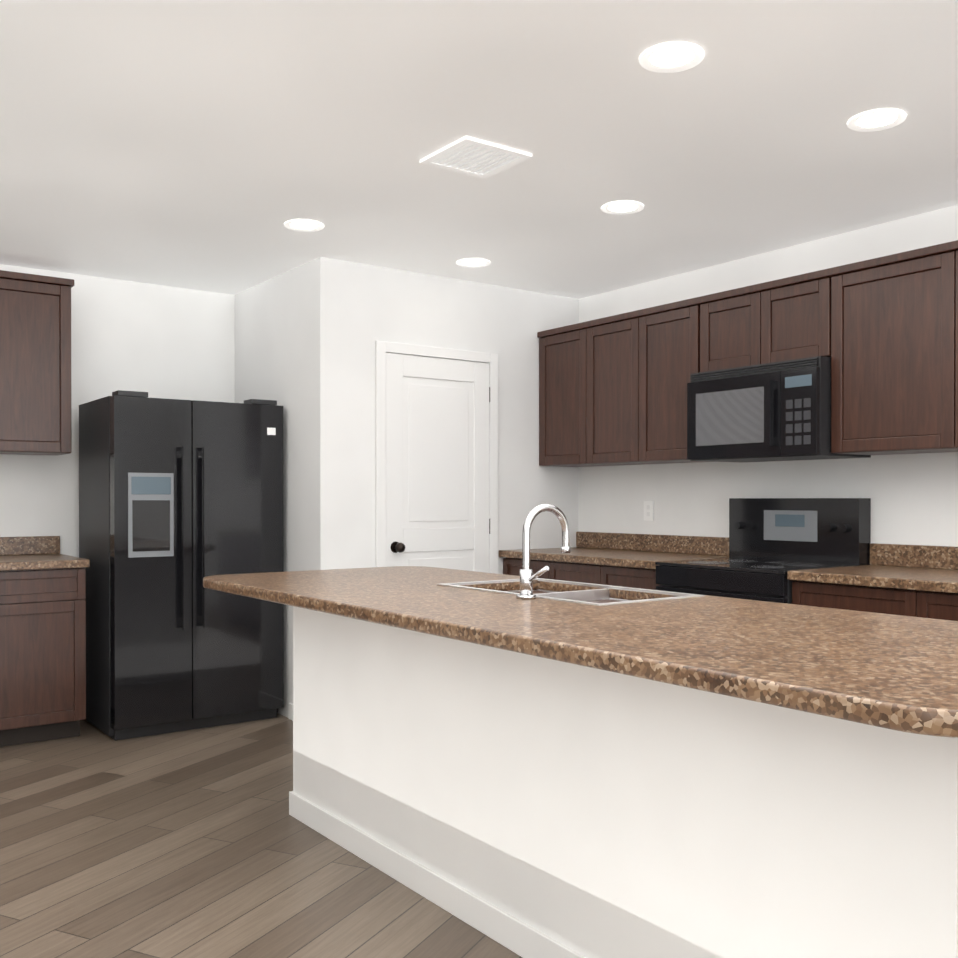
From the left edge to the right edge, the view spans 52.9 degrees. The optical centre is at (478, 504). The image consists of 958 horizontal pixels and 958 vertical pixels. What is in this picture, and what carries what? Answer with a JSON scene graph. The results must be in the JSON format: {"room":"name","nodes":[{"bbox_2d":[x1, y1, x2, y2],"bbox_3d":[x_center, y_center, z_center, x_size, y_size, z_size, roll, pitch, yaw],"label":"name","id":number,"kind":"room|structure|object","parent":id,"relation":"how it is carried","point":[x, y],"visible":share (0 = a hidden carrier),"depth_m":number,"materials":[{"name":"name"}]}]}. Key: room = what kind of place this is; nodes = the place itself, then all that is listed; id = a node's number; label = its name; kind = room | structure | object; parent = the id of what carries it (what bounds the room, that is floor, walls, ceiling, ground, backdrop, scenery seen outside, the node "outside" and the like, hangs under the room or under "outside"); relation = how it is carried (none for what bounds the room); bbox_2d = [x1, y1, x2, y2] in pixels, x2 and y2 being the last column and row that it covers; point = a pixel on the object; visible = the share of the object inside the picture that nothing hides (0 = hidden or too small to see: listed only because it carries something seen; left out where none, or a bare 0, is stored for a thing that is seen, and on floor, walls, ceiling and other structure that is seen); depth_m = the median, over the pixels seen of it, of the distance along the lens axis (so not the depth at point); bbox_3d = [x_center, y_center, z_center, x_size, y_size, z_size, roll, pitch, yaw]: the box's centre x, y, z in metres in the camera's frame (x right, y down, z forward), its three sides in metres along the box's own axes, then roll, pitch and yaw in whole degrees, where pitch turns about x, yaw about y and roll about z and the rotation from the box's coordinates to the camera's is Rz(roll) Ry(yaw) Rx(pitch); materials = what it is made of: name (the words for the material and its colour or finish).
{"room":"kitchen","nodes":[
{"label":"kitchen","id":0,"kind":"room"},
{"bbox_2d":[0,264,234,556],"bbox_3d":[-2.966,-0.054,5.040,7.120,2.500,0.120,0,0,-36],"label":"wall","id":1,"kind":"structure","parent":0,"point":[159,341],"depth_m":5.59,"materials":[{"name":"paint"}]},
{"bbox_2d":[0,536,59,555],"bbox_3d":[-3.298,0.228,4.709,2.350,0.100,0.019,0,0,-36],"label":"backsplash","id":2,"kind":"structure","parent":1,"relation":"attached to","point":[29,545],"depth_m":5.29,"materials":[{"name":"brown stone"}]},
{"bbox_2d":[0,270,73,455],"bbox_3d":[-2.478,-0.737,5.110,0.525,0.925,0.330,0,0,-36],"label":"upper cabinet","id":3,"kind":"object","parent":1,"relation":"attached to","point":[35,364],"visible":1,"depth_m":5.02,"materials":[{"name":"brown wood"}]},
{"bbox_2d":[0,713,521,957],"bbox_3d":[-0.521,1.265,1.805,7.240,0.100,8.240,0,0,-36],"label":"floor","id":4,"kind":"structure","parent":0,"point":[199,843],"depth_m":3.21,"materials":[{"name":"brown wood"}]},
{"bbox_2d":[0,568,85,746],"bbox_3d":[-2.395,0.757,5.006,0.525,0.879,0.610,0,0,-36],"label":"base cabinet","id":5,"kind":"object","parent":4,"relation":"on","point":[42,638],"depth_m":4.80,"materials":[{"name":"brown wood"}]},
{"bbox_2d":[0,552,89,571],"bbox_3d":[-3.114,0.299,4.458,2.350,0.040,0.642,0,0,-36],"label":"countertop","id":6,"kind":"structure","parent":5,"relation":"on","point":[42,559],"depth_m":4.81,"materials":[{"name":"brown stone"}]},
{"bbox_2d":[79,390,283,740],"bbox_3d":[-1.641,0.306,5.348,0.920,1.775,0.750,0,0,-36],"label":"fridge","id":7,"kind":"object","parent":4,"relation":"on","point":[179,500],"visible":0.96,"depth_m":5.06,"materials":[{"name":"black metal"}]},
{"bbox_2d":[503,559,554,579],"bbox_3d":[0.532,0.752,5.771,0.610,0.879,0.487,0,0,-36],"label":"base cabinet","id":8,"kind":"object","parent":4,"relation":"on","point":[510,566],"depth_m":5.57,"materials":[{"name":"brown wood"}]},
{"bbox_2d":[555,563,606,584],"bbox_3d":[0.766,0.754,5.451,0.610,0.879,0.534,0,0,-36],"label":"base cabinet","id":9,"kind":"object","parent":4,"relation":"on","point":[575,572],"depth_m":5.23,"materials":[{"name":"brown wood"}]},
{"bbox_2d":[289,608,957,957],"bbox_3d":[0.338,0.769,2.895,0.741,0.879,2.638,0,0,-36],"label":"kitchen island","id":10,"kind":"object","parent":4,"relation":"on","point":[525,764],"depth_m":2.31,"materials":[{"name":"white paint"}]},
{"bbox_2d":[203,566,957,747],"bbox_3d":[0.203,0.308,2.893,1.056,0.040,3.106,0,0,-36],"label":"island countertop","id":11,"kind":"structure","parent":10,"relation":"on","point":[898,674],"depth_m":2.22,"materials":[{"name":"brown stone"}]},
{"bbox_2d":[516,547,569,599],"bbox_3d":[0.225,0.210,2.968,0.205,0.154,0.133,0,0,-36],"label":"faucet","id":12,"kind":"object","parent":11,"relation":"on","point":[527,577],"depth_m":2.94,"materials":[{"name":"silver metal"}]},
{"bbox_2d":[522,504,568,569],"bbox_3d":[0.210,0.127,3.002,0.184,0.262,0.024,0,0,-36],"label":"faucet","id":13,"kind":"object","parent":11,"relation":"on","point":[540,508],"depth_m":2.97,"materials":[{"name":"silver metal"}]},
{"bbox_2d":[437,578,704,605],"bbox_3d":[0.280,0.384,3.228,0.456,0.204,0.836,0,0,-36],"label":"sink","id":14,"kind":"object","parent":11,"relation":"in","point":[589,594],"depth_m":3.29,"materials":[{"name":"silver metal"}]},
{"bbox_2d":[607,567,658,589],"bbox_3d":[0.999,0.756,5.132,0.610,0.879,0.483,0,0,-36],"label":"base cabinet","id":15,"kind":"object","parent":4,"relation":"on","point":[633,577],"depth_m":4.92,"materials":[{"name":"brown wood"}]},
{"bbox_2d":[499,547,728,570],"bbox_3d":[0.752,0.293,5.440,0.642,0.040,1.276,0,0,-36],"label":"countertop","id":16,"kind":"structure","parent":15,"relation":"on","point":[597,556],"depth_m":5.23,"materials":[{"name":"brown stone"}]},
{"bbox_2d":[655,498,870,603],"bbox_3d":[1.322,0.583,4.598,0.711,1.230,0.750,0,0,-36],"label":"range","id":17,"kind":"object","parent":4,"relation":"on","point":[772,541],"visible":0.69,"depth_m":4.59,"materials":[{"name":"black metal"}]},
{"bbox_2d":[788,579,930,617],"bbox_3d":[1.772,0.762,4.075,0.610,0.879,0.617,0,0,-36],"label":"base cabinet","id":18,"kind":"object","parent":4,"relation":"on","point":[883,600],"depth_m":3.87,"materials":[{"name":"brown wood"}]},
{"bbox_2d":[787,563,957,594],"bbox_3d":[2.105,0.304,3.589,0.642,0.040,1.790,0,0,-36],"label":"countertop","id":19,"kind":"structure","parent":18,"relation":"on","point":[943,580],"depth_m":3.91,"materials":[{"name":"brown stone"}]},
{"bbox_2d":[931,591,957,620],"bbox_3d":[2.085,0.764,3.645,0.610,0.879,0.674,0,0,-36],"label":"base cabinet","id":20,"kind":"object","parent":4,"relation":"on","point":[944,607],"depth_m":3.60,"materials":[{"name":"brown wood"}]},
{"bbox_2d":[235,263,306,716],"bbox_3d":[-1.175,-0.058,5.624,0.100,2.500,1.050,0,0,-36],"label":"wall","id":21,"kind":"structure","parent":0,"point":[271,315],"depth_m":5.41,"materials":[{"name":"paint"}]},
{"bbox_2d":[288,703,292,720],"bbox_3d":[-0.946,1.150,5.221,0.012,0.090,0.383,0,0,-36],"label":"baseboard","id":22,"kind":"structure","parent":21,"relation":"attached to","point":[290,711],"depth_m":5.33,"materials":[{"name":"white"}]},
{"bbox_2d":[307,257,578,573],"bbox_3d":[-0.130,-0.058,5.651,1.820,2.500,0.100,0,0,-36],"label":"wall","id":23,"kind":"structure","parent":0,"point":[308,334],"depth_m":5.32,"materials":[{"name":"paint"}]},
{"bbox_2d":[375,341,497,573],"bbox_3d":[-0.204,0.146,5.474,0.830,2.086,0.093,0,0,-36],"label":"pantry door","id":24,"kind":"structure","parent":23,"relation":"in","point":[436,461],"depth_m":5.49,"materials":[{"name":"white wood"}]},
{"bbox_2d":[0,0,957,298],"bbox_3d":[-0.521,-1.335,1.790,7.240,0.100,8.240,0,0,-36],"label":"ceiling","id":25,"kind":"structure","parent":0,"point":[204,144],"depth_m":3.36,"materials":[{"name":"paint"}]},
{"bbox_2d":[284,219,323,231],"bbox_3d":[-0.812,-1.298,4.476,0.184,0.006,0.184,0,0,-36],"label":"recessed light","id":26,"kind":"object","parent":25,"relation":"in","point":[304,225],"visible":0.98,"depth_m":4.48,"materials":[{"name":"white plastic"}]},
{"bbox_2d":[456,258,490,267],"bbox_3d":[-0.029,-1.302,5.184,0.184,0.006,0.184,0,0,-36],"label":"recessed light","id":27,"kind":"object","parent":25,"relation":"in","point":[473,262],"visible":0.96,"depth_m":5.18,"materials":[{"name":"white plastic"}]},
{"bbox_2d":[420,136,531,178],"bbox_3d":[-0.013,-1.290,3.586,0.300,0.012,0.300,0,0,-36],"label":"ceiling vent","id":28,"kind":"object","parent":25,"relation":"in","point":[475,157],"visible":1,"depth_m":3.57,"materials":[{"name":"white"}]},
{"bbox_2d":[601,201,643,214],"bbox_3d":[0.626,-1.296,4.202,0.184,0.006,0.184,0,0,-36],"label":"recessed light","id":29,"kind":"object","parent":25,"relation":"in","point":[622,207],"visible":0.96,"depth_m":4.20,"materials":[{"name":"white plastic"}]},
{"bbox_2d":[639,42,703,72],"bbox_3d":[0.555,-1.288,2.775,0.184,0.006,0.184,0,0,-36],"label":"recessed light","id":30,"kind":"object","parent":25,"relation":"in","point":[670,57],"visible":1,"depth_m":2.77,"materials":[{"name":"white plastic"}]},
{"bbox_2d":[847,108,906,131],"bbox_3d":[1.335,-1.290,3.233,0.184,0.006,0.184,0,0,-36],"label":"recessed light","id":31,"kind":"object","parent":25,"relation":"in","point":[875,120],"visible":1,"depth_m":3.23,"materials":[{"name":"white plastic"}]},
{"bbox_2d":[578,205,957,546],"bbox_3d":[2.353,-0.048,3.898,0.120,2.500,8.240,0,0,-36],"label":"wall","id":32,"kind":"structure","parent":0,"point":[914,499],"depth_m":4.93,"materials":[{"name":"paint"}]},
{"bbox_2d":[537,320,592,466],"bbox_3d":[0.645,-0.652,5.845,0.330,0.825,0.487,0,0,-36],"label":"upper cabinet","id":33,"kind":"object","parent":32,"relation":"attached to","point":[565,352],"depth_m":5.75,"materials":[{"name":"brown wood"}]},
{"bbox_2d":[593,309,644,465],"bbox_3d":[0.879,-0.650,5.525,0.330,0.825,0.534,0,0,-36],"label":"upper cabinet","id":34,"kind":"object","parent":32,"relation":"attached to","point":[618,340],"depth_m":5.39,"materials":[{"name":"brown wood"}]},
{"bbox_2d":[644,501,653,520],"bbox_3d":[0.994,0.035,5.646,0.007,0.115,0.075,0,0,-36],"label":"electrical outlet plate","id":35,"kind":"object","parent":32,"relation":"attached to","point":[648,510],"visible":1,"depth_m":5.62,"materials":[{"name":"white plastic"}]},
{"bbox_2d":[576,531,728,554],"bbox_3d":[1.002,0.222,5.623,0.022,0.100,1.276,0,0,-36],"label":"backsplash","id":36,"kind":"structure","parent":32,"relation":"attached to","point":[690,545],"depth_m":5.57,"materials":[{"name":"brown stone"}]},
{"bbox_2d":[645,296,712,463],"bbox_3d":[1.112,-0.648,5.206,0.330,0.825,0.483,0,0,-36],"label":"upper cabinet","id":37,"kind":"object","parent":32,"relation":"attached to","point":[672,330],"depth_m":5.08,"materials":[{"name":"brown wood"}]},
{"bbox_2d":[701,282,768,371],"bbox_3d":[1.384,-0.864,4.832,0.330,0.390,0.432,0,0,-36],"label":"upper cabinet","id":38,"kind":"object","parent":32,"relation":"attached to","point":[734,322],"depth_m":4.73,"materials":[{"name":"brown wood"}]},
{"bbox_2d":[687,356,870,461],"bbox_3d":[1.422,-0.442,4.665,0.465,0.440,0.750,0,0,-36],"label":"microwave","id":39,"kind":"object","parent":38,"relation":"attached to","point":[775,411],"visible":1,"depth_m":4.50,"materials":[{"name":"black"}]},
{"bbox_2d":[769,268,828,362],"bbox_3d":[1.572,-0.862,4.575,0.330,0.390,0.432,0,0,-36],"label":"upper cabinet","id":40,"kind":"object","parent":32,"relation":"attached to","point":[798,304],"depth_m":4.43,"materials":[{"name":"brown wood"}]},
{"bbox_2d":[829,240,957,454],"bbox_3d":[1.885,-0.642,4.149,0.330,0.825,0.617,0,0,-36],"label":"upper cabinet","id":41,"kind":"object","parent":32,"relation":"attached to","point":[882,332],"depth_m":4.06,"materials":[{"name":"brown wood"}]},
{"bbox_2d":[870,543,957,570],"bbox_3d":[2.355,0.233,3.771,0.022,0.100,1.790,0,0,-36],"label":"backsplash","id":42,"kind":"structure","parent":32,"relation":"attached to","point":[891,555],"depth_m":4.31,"materials":[{"name":"brown stone"}]}
]}

